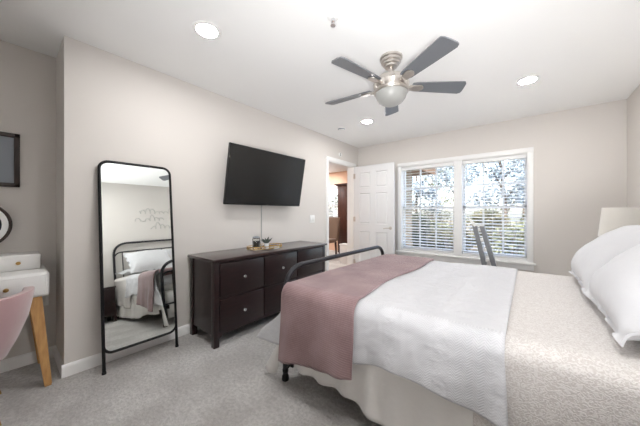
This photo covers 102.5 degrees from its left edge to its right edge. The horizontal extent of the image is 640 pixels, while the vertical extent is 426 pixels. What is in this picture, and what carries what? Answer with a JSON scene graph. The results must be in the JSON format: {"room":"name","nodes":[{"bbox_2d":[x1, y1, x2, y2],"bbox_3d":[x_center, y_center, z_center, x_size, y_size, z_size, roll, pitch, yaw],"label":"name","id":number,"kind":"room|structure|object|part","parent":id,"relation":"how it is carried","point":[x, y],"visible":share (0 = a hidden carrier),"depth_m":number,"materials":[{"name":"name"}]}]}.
{"room":"bedroom","nodes":[
{"label":"bedroom","id":0,"kind":"room"},
{"bbox_2d":[0,40,55,359],"bbox_3d":[-2.700,-0.050,1.540,0.120,2.440,1.797,0,0,39],"label":"wall","id":1,"kind":"structure","parent":0,"point":[27,76],"depth_m":2.00,"materials":[{"name":"paint"}]},
{"bbox_2d":[0,131,19,186],"bbox_3d":[-2.402,-0.394,1.792,0.025,0.400,0.404,0,0,39],"label":"picture frame","id":2,"kind":"object","parent":1,"relation":"attached to","point":[9,142],"visible":1,"depth_m":1.91,"materials":[{"name":"brown wood"}]},
{"bbox_2d":[0,345,55,372],"bbox_3d":[-2.685,1.126,1.451,0.014,0.088,1.677,0,0,39],"label":"baseboard","id":3,"kind":"structure","parent":1,"relation":"attached to","point":[22,360],"depth_m":1.95,"materials":[{"name":"white wood"}]},
{"bbox_2d":[42,294,48,305],"bbox_3d":[-2.208,0.682,2.045,0.008,0.115,0.070,0,0,39],"label":"wall outlet","id":4,"kind":"object","parent":1,"relation":"attached to","point":[45,298],"visible":0.3,"depth_m":2.06,"materials":[{"name":"white plastic"}]},
{"bbox_2d":[56,43,61,357],"bbox_3d":[-2.004,-0.050,2.055,0.313,2.440,0.120,0,0,39],"label":"wall","id":5,"kind":"structure","parent":0,"point":[59,55],"depth_m":1.98,"materials":[{"name":"paint"}]},
{"bbox_2d":[54,346,63,374],"bbox_3d":[-1.994,1.126,1.961,0.419,0.088,0.014,0,0,39],"label":"baseboard","id":6,"kind":"structure","parent":5,"relation":"attached to","point":[57,357],"depth_m":1.95,"materials":[{"name":"white wood"}]},
{"bbox_2d":[0,250,381,425],"bbox_3d":[-0.606,1.230,3.835,7.780,0.120,8.300,0,0,39],"label":"floor","id":7,"kind":"structure","parent":0,"point":[192,383],"depth_m":1.68,"materials":[{"name":"carpet"}]},
{"bbox_2d":[0,286,34,425],"bbox_3d":[-1.992,0.822,1.381,0.544,0.703,0.619,0,0,39],"label":"desk chair","id":8,"kind":"object","parent":7,"relation":"on","point":[14,309],"visible":1,"depth_m":1.47,"materials":[{"name":"fabric"}]},
{"bbox_3d":[-1.956,0.685,1.352,0.453,0.429,0.619,0,0,39],"label":"backrest","id":9,"kind":"part","parent":8,"relation":"part of","materials":[{"name":"fabric"}]},
{"bbox_2d":[0,251,51,386],"bbox_3d":[-2.348,0.733,1.479,0.470,0.875,1.081,0,0,39],"label":"desk","id":10,"kind":"object","parent":7,"relation":"on","point":[18,270],"visible":0.98,"depth_m":1.75,"materials":[{"name":"white wood"}]},
{"bbox_2d":[0,207,12,242],"bbox_3d":[-2.359,0.103,1.749,0.120,0.381,0.344,0,0,39],"label":"vanity mirror","id":11,"kind":"object","parent":10,"relation":"on","point":[6,224],"visible":1,"depth_m":1.85,"materials":[{"name":"brown wood"}]},
{"bbox_3d":[-2.111,0.350,1.797,0.010,0.084,0.198,0,0,39],"label":"drawer","id":12,"kind":"part","parent":10,"relation":"part of","materials":[{"name":"white wood"}]},
{"bbox_3d":[-2.002,0.490,1.638,0.018,0.136,0.347,0,0,39],"label":"drawer","id":13,"kind":"part","parent":10,"relation":"part of","materials":[{"name":"white wood"}]},
{"bbox_3d":[-2.182,0.869,1.969,0.105,0.603,0.100,0,0,39],"label":"leg","id":14,"kind":"part","parent":10,"relation":"part of","materials":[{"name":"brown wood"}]},
{"bbox_3d":[-1.920,0.867,1.755,0.179,0.606,0.081,0,0,20],"label":"leg","id":15,"kind":"part","parent":10,"relation":"part of","materials":[{"name":"brown wood"}]},
{"bbox_2d":[97,160,178,374],"bbox_3d":[-1.471,0.379,2.108,0.186,1.583,0.525,0,0,39],"label":"floor mirror","id":16,"kind":"object","parent":7,"relation":"on","point":[138,303],"visible":1,"depth_m":2.08,"materials":[{"name":"black metal"}]},
{"bbox_3d":[-1.423,1.009,2.069,0.026,0.071,0.518,0,0,39],"label":"rail","id":17,"kind":"part","parent":16,"relation":"part of","materials":[{"name":"black metal"}]},
{"bbox_2d":[188,241,326,348],"bbox_3d":[-0.585,0.785,2.937,0.502,0.770,1.586,0,0,39],"label":"dresser","id":18,"kind":"object","parent":7,"relation":"on","point":[231,289],"visible":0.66,"depth_m":2.45,"materials":[{"name":"brown wood"}]},
{"bbox_3d":[-1.225,0.797,2.490,0.050,0.745,0.050,0,0,39],"label":"corner post","id":19,"kind":"part","parent":18,"relation":"part of","materials":[{"name":"brown wood"}]},
{"bbox_3d":[-1.070,0.748,2.360,0.365,0.645,0.018,0,0,39],"label":"panel","id":20,"kind":"part","parent":18,"relation":"part of","materials":[{"name":"brown wood"}]},
{"bbox_3d":[-0.910,0.797,2.236,0.050,0.745,0.050,0,0,39],"label":"corner post","id":21,"kind":"part","parent":18,"relation":"part of","materials":[{"name":"brown wood"}]},
{"bbox_3d":[-0.887,0.905,2.559,0.429,0.278,0.471,0,0,39],"label":"drawer","id":22,"kind":"part","parent":18,"relation":"part of","materials":[{"name":"brown wood"}]},
{"bbox_3d":[-0.887,0.593,2.559,0.429,0.291,0.471,0,0,39],"label":"drawer","id":23,"kind":"part","parent":18,"relation":"part of","materials":[{"name":"brown wood"}]},
{"bbox_2d":[247,243,281,250],"bbox_3d":[-0.624,0.382,2.923,0.261,0.036,0.461,0,0,39],"label":"tray","id":24,"kind":"object","parent":18,"relation":"on","point":[280,244],"visible":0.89,"depth_m":2.85,"materials":[{"name":"gold metal"}]},
{"bbox_2d":[252,236,259,248],"bbox_3d":[-0.704,0.325,2.840,0.086,0.138,0.086,0,0,39],"label":"candle jar","id":25,"kind":"object","parent":24,"relation":"on","point":[256,239],"visible":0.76,"depth_m":2.80,"materials":[{"name":"clear glass"}]},
{"bbox_2d":[262,237,271,247],"bbox_3d":[-0.611,0.331,2.933,0.122,0.126,0.149,0,0,39],"label":"potted plant","id":26,"kind":"object","parent":24,"relation":"on","point":[266,241],"visible":1,"depth_m":2.92,"materials":[{"name":"plant"}]},
{"bbox_3d":[-0.433,0.764,2.814,0.024,0.682,1.460,0,0,39],"label":"frame","id":27,"kind":"part","parent":18,"relation":"part of","materials":[{"name":"brown wood"}]},
{"bbox_3d":[-0.583,0.905,2.935,0.429,0.278,0.471,0,0,39],"label":"drawer","id":28,"kind":"part","parent":18,"relation":"part of","materials":[{"name":"brown wood"}]},
{"bbox_3d":[-0.583,0.593,2.935,0.429,0.291,0.471,0,0,39],"label":"drawer","id":29,"kind":"part","parent":18,"relation":"part of","materials":[{"name":"brown wood"}]},
{"bbox_3d":[-0.279,0.593,3.311,0.429,0.291,0.471,0,0,39],"label":"drawer","id":30,"kind":"part","parent":18,"relation":"part of","materials":[{"name":"brown wood"}]},
{"bbox_3d":[0.033,0.797,3.401,0.050,0.745,0.050,0,0,39],"label":"corner post","id":31,"kind":"part","parent":18,"relation":"part of","materials":[{"name":"brown wood"}]},
{"bbox_2d":[282,246,383,381],"bbox_3d":[1.083,0.516,1.742,2.192,1.308,1.621,0,0,39],"label":"bed","id":32,"kind":"object","parent":7,"relation":"on","point":[285,376],"visible":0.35,"depth_m":2.00,"materials":[{"name":"grey metal"}]},
{"bbox_3d":[1.081,0.835,1.724,2.060,0.170,1.516,0,0,39],"label":"box spring","id":33,"kind":"object","parent":32,"relation":"on","visible":0},
{"bbox_2d":[265,345,472,425],"bbox_3d":[0.963,0.940,1.784,2.280,0.401,1.605,0,0,39],"label":"bed skirt","id":34,"kind":"object","parent":33,"relation":"hanging from","point":[385,398],"visible":0.34,"depth_m":1.28,"materials":[{"name":"beige fabric"}]},
{"bbox_3d":[1.081,0.632,1.724,2.060,0.235,1.540,0,0,39],"label":"mattress","id":35,"kind":"object","parent":33,"relation":"on","visible":0},
{"bbox_2d":[256,260,517,425],"bbox_3d":[0.649,0.688,2.069,1.484,0.426,1.713,0,0,39],"label":"quilt","id":36,"kind":"object","parent":35,"relation":"on","point":[440,327],"visible":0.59,"depth_m":1.23,"materials":[{"name":"white fabric"}]},
{"bbox_2d":[278,254,434,379],"bbox_3d":[0.473,0.714,2.201,0.618,0.503,1.811,0,0,39],"label":"throw blanket","id":37,"kind":"object","parent":36,"relation":"on","point":[317,316],"visible":0.9,"depth_m":1.58,"materials":[{"name":"pink fabric"}]},
{"bbox_2d":[473,270,639,425],"bbox_3d":[1.484,0.728,1.395,0.901,0.485,1.687,0,0,39],"label":"coverlet","id":38,"kind":"object","parent":35,"relation":"on","point":[565,365],"visible":0.59,"depth_m":0.94,"materials":[{"name":"beige fabric"}]},
{"bbox_2d":[568,225,639,291],"bbox_3d":[1.847,0.270,1.579,0.410,0.394,0.728,0,0,39],"label":"pillow","id":39,"kind":"object","parent":38,"relation":"on","point":[595,254],"visible":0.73,"depth_m":1.49,"materials":[{"name":"white fabric"}]},
{"bbox_2d":[583,244,639,346],"bbox_3d":[1.404,0.270,1.038,0.408,0.391,0.706,0,0,39],"label":"pillow","id":40,"kind":"object","parent":38,"relation":"on","point":[614,287],"visible":1,"depth_m":0.99,"materials":[{"name":"white fabric"}]},
{"bbox_2d":[329,217,339,253],"bbox_3d":[0.154,0.640,6.761,0.480,1.061,0.665,0,0,39],"label":"dining chair","id":41,"kind":"object","parent":7,"relation":"on","point":[334,222],"visible":0.44,"depth_m":6.83,"materials":[{"name":"beige fabric"}]},
{"bbox_3d":[0.102,0.720,6.697,0.480,0.100,0.500,0,0,39],"label":"seat","id":42,"kind":"part","parent":41,"relation":"part of","materials":[{"name":"brown wood"}]},
{"bbox_3d":[0.306,0.420,6.950,0.480,0.620,0.180,0,0,39],"label":"backrest","id":43,"kind":"part","parent":41,"relation":"part of","materials":[{"name":"beige fabric"}]},
{"bbox_2d":[334,183,346,252],"bbox_3d":[0.975,0.177,7.203,0.940,1.985,0.665,0,0,39],"label":"armoire","id":44,"kind":"object","parent":7,"relation":"on","point":[342,188],"visible":0.16,"depth_m":7.13,"materials":[{"name":"brown wood"}]},
{"bbox_3d":[0.975,-0.782,7.203,0.940,0.065,0.665,0,0,39],"label":"cornice","id":45,"kind":"part","parent":44,"relation":"part of","materials":[{"name":"brown wood"}]},
{"bbox_3d":[0.652,0.170,7.115,0.380,1.800,0.018,0,0,39],"label":"door","id":46,"kind":"part","parent":44,"relation":"part of","materials":[{"name":"brown wood"}]},
{"bbox_2d":[339,243,346,263],"bbox_3d":[0.617,0.945,5.998,0.260,0.450,0.220,0,0,39],"label":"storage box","id":47,"kind":"object","parent":7,"relation":"on","point":[343,247],"visible":0.47,"depth_m":5.93,"materials":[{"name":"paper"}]},
{"bbox_2d":[468,218,496,265],"bbox_3d":[2.095,0.616,3.196,0.139,1.109,0.519,0,0,-22],"label":"step ladder","id":48,"kind":"object","parent":7,"relation":"on","point":[488,249],"visible":0.55,"depth_m":3.24,"materials":[{"name":"grey metal"}]},
{"bbox_3d":[2.065,0.670,3.217,0.079,1.000,0.365,0,0,-17],"label":"rail","id":49,"kind":"part","parent":48,"relation":"part of","materials":[{"name":"grey metal"}]},
{"bbox_3d":[2.145,0.670,3.153,0.078,1.000,0.402,0,0,-22],"label":"rail","id":50,"kind":"part","parent":48,"relation":"part of","materials":[{"name":"grey metal"}]},
{"bbox_3d":[2.422,0.892,2.028,0.459,0.555,0.460,0,0,39],"label":"nightstand","id":51,"kind":"object","parent":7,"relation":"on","visible":0},
{"bbox_2d":[598,207,639,235],"bbox_3d":[2.445,0.286,2.010,0.370,0.656,0.370,0,0,39],"label":"table lamp","id":52,"kind":"object","parent":51,"relation":"on","point":[611,219],"visible":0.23,"depth_m":1.97,"materials":[{"name":"beige fabric"}]},
{"bbox_2d":[62,35,357,363],"bbox_3d":[-0.538,-0.050,3.522,0.120,2.440,4.243,0,0,39],"label":"wall","id":53,"kind":"structure","parent":0,"point":[115,108],"depth_m":2.35,"materials":[{"name":"paint"}]},
{"bbox_2d":[61,324,199,377],"bbox_3d":[-0.868,1.126,3.007,0.014,0.088,3.057,0,0,39],"label":"baseboard","id":54,"kind":"structure","parent":53,"relation":"attached to","point":[71,368],"depth_m":2.03,"materials":[{"name":"white wood"}]},
{"bbox_2d":[261,205,261,240],"bbox_3d":[-0.726,0.120,3.186,0.010,0.700,0.012,0,0,39],"label":"cord cover","id":55,"kind":"object","parent":53,"relation":"attached to","point":[261,205],"visible":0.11,"depth_m":3.18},
{"bbox_2d":[223,142,305,205],"bbox_3d":[-0.638,-0.407,3.108,0.245,0.632,1.122,0,0,39],"label":"television","id":56,"kind":"object","parent":53,"relation":"attached to","point":[254,176],"visible":1,"depth_m":2.97,"materials":[{"name":"black plastic"}]},
{"bbox_2d":[310,215,314,222],"bbox_3d":[-0.117,0.091,3.938,0.010,0.117,0.115,0,0,39],"label":"light switch","id":57,"kind":"object","parent":53,"relation":"attached to","point":[312,217],"visible":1,"depth_m":3.94,"materials":[{"name":"white plastic"}]},
{"bbox_2d":[326,156,355,270],"bbox_3d":[0.337,0.117,4.603,0.158,2.107,0.922,0,0,39],"label":"trim","id":58,"kind":"structure","parent":53,"relation":"attached to","point":[350,166],"depth_m":4.87,"materials":[{"name":"white wood"}]},
{"bbox_2d":[353,162,394,262],"bbox_3d":[0.951,0.148,4.604,0.787,2.020,0.153,0,0,38],"label":"door","id":59,"kind":"structure","parent":53,"relation":"in","point":[374,185],"depth_m":4.57,"materials":[{"name":"white wood"}]},
{"bbox_2d":[0,0,639,172],"bbox_3d":[-0.606,-1.345,3.835,7.780,0.150,8.300,0,0,39],"label":"ceiling","id":60,"kind":"structure","parent":0,"point":[273,57],"depth_m":1.98,"materials":[{"name":"paint"}]},
{"bbox_2d":[192,20,221,39],"bbox_3d":[-0.786,-1.266,1.788,0.190,0.007,0.190,0,0,39],"label":"recessed light","id":61,"kind":"object","parent":60,"relation":"in","point":[204,29],"visible":1,"depth_m":1.78,"materials":[{"name":"white plastic"}]},
{"bbox_2d":[327,12,338,27],"bbox_3d":[0.084,-1.241,1.665,0.076,0.058,0.076,0,0,39],"label":"sprinkler","id":62,"kind":"object","parent":60,"relation":"attached to","point":[332,17],"visible":1,"depth_m":1.65,"materials":[{"name":"white metal"}]},
{"bbox_2d":[360,119,373,123],"bbox_3d":[0.652,-1.266,3.567,0.190,0.007,0.190,0,0,39],"label":"recessed light","id":63,"kind":"object","parent":60,"relation":"in","point":[365,121],"visible":1,"depth_m":3.56,"materials":[{"name":"white"}]},
{"bbox_2d":[325,36,465,115],"bbox_3d":[0.549,-1.075,2.107,1.152,0.391,1.173,0,0,39],"label":"ceiling fan","id":64,"kind":"object","parent":60,"relation":"hanging from","point":[391,88],"visible":1,"depth_m":2.00,"materials":[{"name":"silver metal"}]},
{"bbox_3d":[0.258,-1.035,2.321,0.440,0.039,0.136,0,0,34],"label":"blade","id":65,"kind":"part","parent":64,"relation":"part of","materials":[{"name":"grey wood"}]},
{"bbox_3d":[0.273,-1.035,1.863,0.440,0.039,0.136,0,0,-38],"label":"blade","id":66,"kind":"part","parent":64,"relation":"part of","materials":[{"name":"grey wood"}]},
{"bbox_3d":[0.430,-1.022,2.203,0.165,0.031,0.070,0,0,39],"label":"blade arm","id":67,"kind":"part","parent":64,"relation":"part of","materials":[{"name":"silver metal"}]},
{"bbox_3d":[0.436,-1.022,1.992,0.164,0.031,0.068,0,0,-38],"label":"blade arm","id":68,"kind":"part","parent":64,"relation":"part of","materials":[{"name":"silver metal"}]},
{"bbox_3d":[0.581,-0.929,2.103,0.252,0.101,0.252,0,0,39],"label":"globe","id":69,"kind":"part","parent":64,"relation":"part of","materials":[{"name":"white glass"}]},
{"bbox_3d":[0.690,-1.035,2.477,0.136,0.039,0.440,0,0,16],"label":"blade","id":70,"kind":"part","parent":64,"relation":"part of","materials":[{"name":"grey wood"}]},
{"bbox_3d":[0.641,-1.022,1.931,0.068,0.031,0.164,0,0,-20],"label":"blade arm","id":71,"kind":"part","parent":64,"relation":"part of","materials":[{"name":"silver metal"}]},
{"bbox_3d":[0.763,-1.022,2.106,0.164,0.031,0.068,0,0,-2],"label":"blade arm","id":72,"kind":"part","parent":64,"relation":"part of","materials":[{"name":"silver metal"}]},
{"bbox_3d":[0.714,-1.035,1.736,0.136,0.039,0.440,0,0,-20],"label":"blade","id":73,"kind":"part","parent":64,"relation":"part of","materials":[{"name":"grey wood"}]},
{"bbox_3d":[0.971,-1.035,2.115,0.440,0.039,0.136,0,0,-2],"label":"blade","id":74,"kind":"part","parent":64,"relation":"part of","materials":[{"name":"grey wood"}]},
{"bbox_2d":[515,75,539,85],"bbox_3d":[1.989,-1.266,2.463,0.190,0.007,0.190,0,0,39],"label":"recessed light","id":75,"kind":"object","parent":60,"relation":"in","point":[527,80],"visible":1,"depth_m":2.46,"materials":[{"name":"white"}]},
{"bbox_2d":[329,171,346,250],"bbox_3d":[0.535,-0.050,8.090,4.200,2.440,0.150,0,0,39],"label":"wall","id":76,"kind":"structure","parent":0,"point":[336,177],"depth_m":8.01,"materials":[{"name":"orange paint"}]},
{"bbox_2d":[329,189,337,216],"bbox_3d":[0.315,-0.240,8.263,1.040,1.100,0.062,0,0,39],"label":"window","id":77,"kind":"structure","parent":76,"relation":"in","point":[331,189],"depth_m":8.16,"materials":[{"name":"white"}]},
{"bbox_2d":[329,188,337,215],"bbox_3d":[0.283,-0.254,8.224,1.020,1.066,0.036,0,0,39],"label":"window blind","id":78,"kind":"object","parent":77,"relation":"attached to","point":[329,188],"visible":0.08,"depth_m":8.12,"materials":[{"name":"white plastic"}]},
{"bbox_2d":[405,171,411,245],"bbox_3d":[1.702,0.152,5.872,0.025,2.836,2.230,0,0,39],"label":"wall","id":79,"kind":"structure","parent":0,"point":[408,173],"depth_m":6.53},
{"bbox_2d":[409,168,435,175],"bbox_3d":[2.061,-1.200,6.186,0.570,0.300,3.070,0,0,39],"label":"trim","id":80,"kind":"structure","parent":79,"relation":"attached to","point":[429,171],"depth_m":6.87,"materials":[{"name":"brown wood"}]},
{"bbox_2d":[358,99,626,276],"bbox_3d":[2.129,-0.050,3.996,3.430,2.440,0.150,0,0,39],"label":"wall","id":81,"kind":"structure","parent":0,"point":[580,154],"depth_m":3.21,"materials":[{"name":"paint"}]},
{"bbox_2d":[403,169,453,250],"bbox_3d":[1.805,-0.084,4.291,0.824,1.403,0.062,0,0,39],"label":"window","id":82,"kind":"structure","parent":81,"relation":"in","point":[405,189],"depth_m":4.34,"materials":[{"name":"white wood"}]},
{"bbox_2d":[402,162,453,252],"bbox_3d":[1.759,-0.085,4.234,0.818,1.397,0.069,0,0,39],"label":"window blind","id":83,"kind":"object","parent":82,"relation":"attached to","point":[444,165],"visible":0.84,"depth_m":4.21,"materials":[{"name":"white plastic"}]},
{"bbox_3d":[1.763,-0.759,4.239,0.818,0.048,0.056,0,0,39],"label":"head rail","id":84,"kind":"part","parent":83,"relation":"part of","materials":[{"name":"white plastic"}]},
{"bbox_3d":[1.763,0.605,4.239,0.818,0.018,0.048,0,0,39],"label":"rail","id":85,"kind":"part","parent":83,"relation":"part of","materials":[{"name":"white plastic"}]},
{"bbox_3d":[1.795,0.257,4.278,0.824,0.722,0.030,0,0,39],"label":"sash","id":86,"kind":"part","parent":82,"relation":"part of","materials":[{"name":"clear glass"}]},
{"bbox_3d":[1.815,-0.424,4.303,0.824,0.722,0.030,0,0,39],"label":"sash","id":87,"kind":"part","parent":82,"relation":"part of","materials":[{"name":"clear glass"}]},
{"bbox_2d":[396,147,535,270],"bbox_3d":[2.113,-0.053,3.973,1.875,1.617,0.205,0,0,39],"label":"trim","id":88,"kind":"structure","parent":81,"relation":"attached to","point":[457,256],"depth_m":3.88,"materials":[{"name":"white wood"}]},
{"bbox_2d":[463,158,526,256],"bbox_3d":[2.508,-0.084,3.722,0.764,1.403,0.062,0,0,39],"label":"window","id":89,"kind":"structure","parent":81,"relation":"in","point":[525,164],"depth_m":3.66,"materials":[{"name":"white wood"}]},
{"bbox_2d":[462,154,526,258],"bbox_3d":[2.462,-0.085,3.665,0.758,1.397,0.069,0,0,39],"label":"window blind","id":90,"kind":"object","parent":89,"relation":"attached to","point":[512,158],"visible":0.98,"depth_m":3.63,"materials":[{"name":"white plastic"}]},
{"bbox_3d":[2.466,-0.070,3.670,0.533,1.340,0.054,0,0,39],"label":"ladder cord","id":91,"kind":"part","parent":90,"relation":"part of","materials":[{"name":"white fabric"}]},
{"bbox_3d":[2.466,-0.759,3.670,0.758,0.048,0.056,0,0,39],"label":"head rail","id":92,"kind":"part","parent":90,"relation":"part of","materials":[{"name":"white plastic"}]},
{"bbox_3d":[2.466,0.605,3.670,0.758,0.018,0.048,0,0,39],"label":"rail","id":93,"kind":"part","parent":90,"relation":"part of","materials":[{"name":"white plastic"}]},
{"bbox_3d":[2.518,-0.424,3.734,0.764,0.722,0.030,0,0,39],"label":"sash","id":94,"kind":"part","parent":89,"relation":"part of","materials":[{"name":"clear glass"}]},
{"bbox_3d":[2.498,0.257,3.710,0.764,0.722,0.030,0,0,39],"label":"sash","id":95,"kind":"part","parent":89,"relation":"part of","materials":[{"name":"clear glass"}]},
{"bbox_2d":[627,84,639,206],"bbox_3d":[1.705,-0.050,0.627,0.150,2.440,5.920,0,0,39],"label":"wall","id":96,"kind":"structure","parent":0,"point":[633,101],"depth_m":2.68,"materials":[{"name":"paint"}]},
{"label":"outside","id":97,"kind":"structure","parent":0,"visible":0},
{"bbox_2d":[412,220,523,254],"bbox_3d":[22.206,1.670,23.581,50.000,0.200,55.400,0,0,39],"label":"ground","id":98,"kind":"structure","parent":97,"point":[441,220],"depth_m":13.45,"materials":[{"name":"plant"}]},
{"bbox_2d":[329,189,337,211],"bbox_3d":[0.398,-1.334,16.513,3.181,5.912,3.615,0,0,22],"label":"tree","id":99,"kind":"object","parent":98,"relation":"on","point":[332,203],"visible":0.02,"depth_m":16.15,"materials":[{"name":"green plant"}]},
{"bbox_2d":[410,176,419,206],"bbox_3d":[5.223,-2.139,18.088,3.996,7.522,3.986,0,0,39],"label":"tree","id":100,"kind":"object","parent":98,"relation":"on","point":[413,205],"visible":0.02,"depth_m":17.76,"materials":[{"name":"green plant"}]},
{"bbox_2d":[407,212,437,246],"bbox_3d":[3.523,0.775,9.164,1.083,1.639,1.290,0,0,-31],"label":"shrub","id":101,"kind":"object","parent":98,"relation":"on","point":[416,212],"visible":0.34,"depth_m":8.90,"materials":[{"name":"green plant"}]},
{"bbox_2d":[406,167,444,213],"bbox_3d":[4.652,-1.190,12.363,2.590,5.627,2.345,0,0,18],"label":"tree","id":102,"kind":"object","parent":98,"relation":"on","point":[417,184],"visible":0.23,"depth_m":12.16,"materials":[{"name":"green plant"}]},
{"bbox_2d":[412,167,453,218],"bbox_3d":[10.180,-2.798,23.179,4.657,8.840,5.079,0,0,-5],"label":"tree","id":103,"kind":"object","parent":98,"relation":"on","point":[430,184],"visible":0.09,"depth_m":22.82,"materials":[{"name":"green plant"}]},
{"bbox_2d":[423,209,450,226],"bbox_3d":[5.762,0.692,13.084,1.559,1.807,1.812,0,0,-12],"label":"shrub","id":104,"kind":"object","parent":98,"relation":"on","point":[432,216],"visible":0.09,"depth_m":12.93,"materials":[{"name":"green plant"}]},
{"bbox_2d":[426,230,452,248],"bbox_3d":[3.134,1.002,6.465,0.948,1.184,0.632,0,0,7],"label":"shrub","id":105,"kind":"object","parent":98,"relation":"on","point":[434,230],"visible":0.27,"depth_m":6.37,"materials":[{"name":"green plant"}]},
{"bbox_2d":[429,219,452,236],"bbox_3d":[5.114,0.924,10.789,1.193,1.341,1.461,0,0,-15],"label":"shrub","id":106,"kind":"object","parent":98,"relation":"on","point":[446,219],"visible":0.15,"depth_m":10.57,"materials":[{"name":"green plant"}]},
{"bbox_2d":[444,225,476,249],"bbox_3d":[4.398,0.980,8.039,1.136,1.228,1.139,0,0,-38],"label":"shrub","id":107,"kind":"object","parent":98,"relation":"on","point":[465,225],"visible":0.14,"depth_m":7.69,"materials":[{"name":"green plant"}]},
{"bbox_2d":[431,163,499,205],"bbox_3d":[8.660,-2.117,15.533,4.034,7.486,3.675,0,0,39],"label":"tree","id":108,"kind":"object","parent":98,"relation":"on","point":[470,169],"visible":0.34,"depth_m":15.20,"materials":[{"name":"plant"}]},
{"bbox_2d":[465,205,501,242],"bbox_3d":[7.683,0.616,12.081,1.807,1.960,1.660,0,0,39],"label":"shrub","id":109,"kind":"object","parent":98,"relation":"on","point":[489,205],"visible":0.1,"depth_m":11.96,"materials":[{"name":"green plant"}]},
{"bbox_2d":[467,209,510,245],"bbox_3d":[6.291,0.715,9.527,1.441,1.759,1.324,0,0,39],"label":"shrub","id":110,"kind":"object","parent":98,"relation":"on","point":[497,222],"visible":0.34,"depth_m":9.42,"materials":[{"name":"green plant"}]},
{"bbox_2d":[467,159,523,251],"bbox_3d":[7.426,-1.252,10.524,2.440,5.746,2.618,0,0,-23],"label":"tree","id":111,"kind":"object","parent":98,"relation":"on","point":[499,163],"visible":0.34,"depth_m":10.41,"materials":[{"name":"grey plant"}]},
{"bbox_2d":[485,159,523,219],"bbox_3d":[16.379,-2.802,20.990,5.293,8.849,5.131,0,0,39],"label":"tree","id":112,"kind":"object","parent":98,"relation":"on","point":[515,159],"visible":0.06,"depth_m":21.38,"materials":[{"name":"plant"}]},
{"bbox_2d":[490,219,523,254],"bbox_3d":[5.354,0.878,7.100,1.216,1.433,1.019,0,0,39],"label":"shrub","id":113,"kind":"object","parent":98,"relation":"on","point":[512,229],"visible":0.41,"depth_m":7.07,"materials":[{"name":"green plant"}]},
{"bbox_3d":[5.269,1.018,7.058,0.576,1.153,0.603,0,0,39],"label":"stem","id":114,"kind":"part","parent":113,"relation":"part of","materials":[{"name":"plant"}]},
{"bbox_2d":[500,159,523,205],"bbox_3d":[13.315,-2.144,15.910,3.689,7.530,3.601,0,0,39],"label":"tree","id":115,"kind":"object","parent":98,"relation":"on","point":[509,161],"visible":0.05,"depth_m":16.25,"materials":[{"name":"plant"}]}
]}

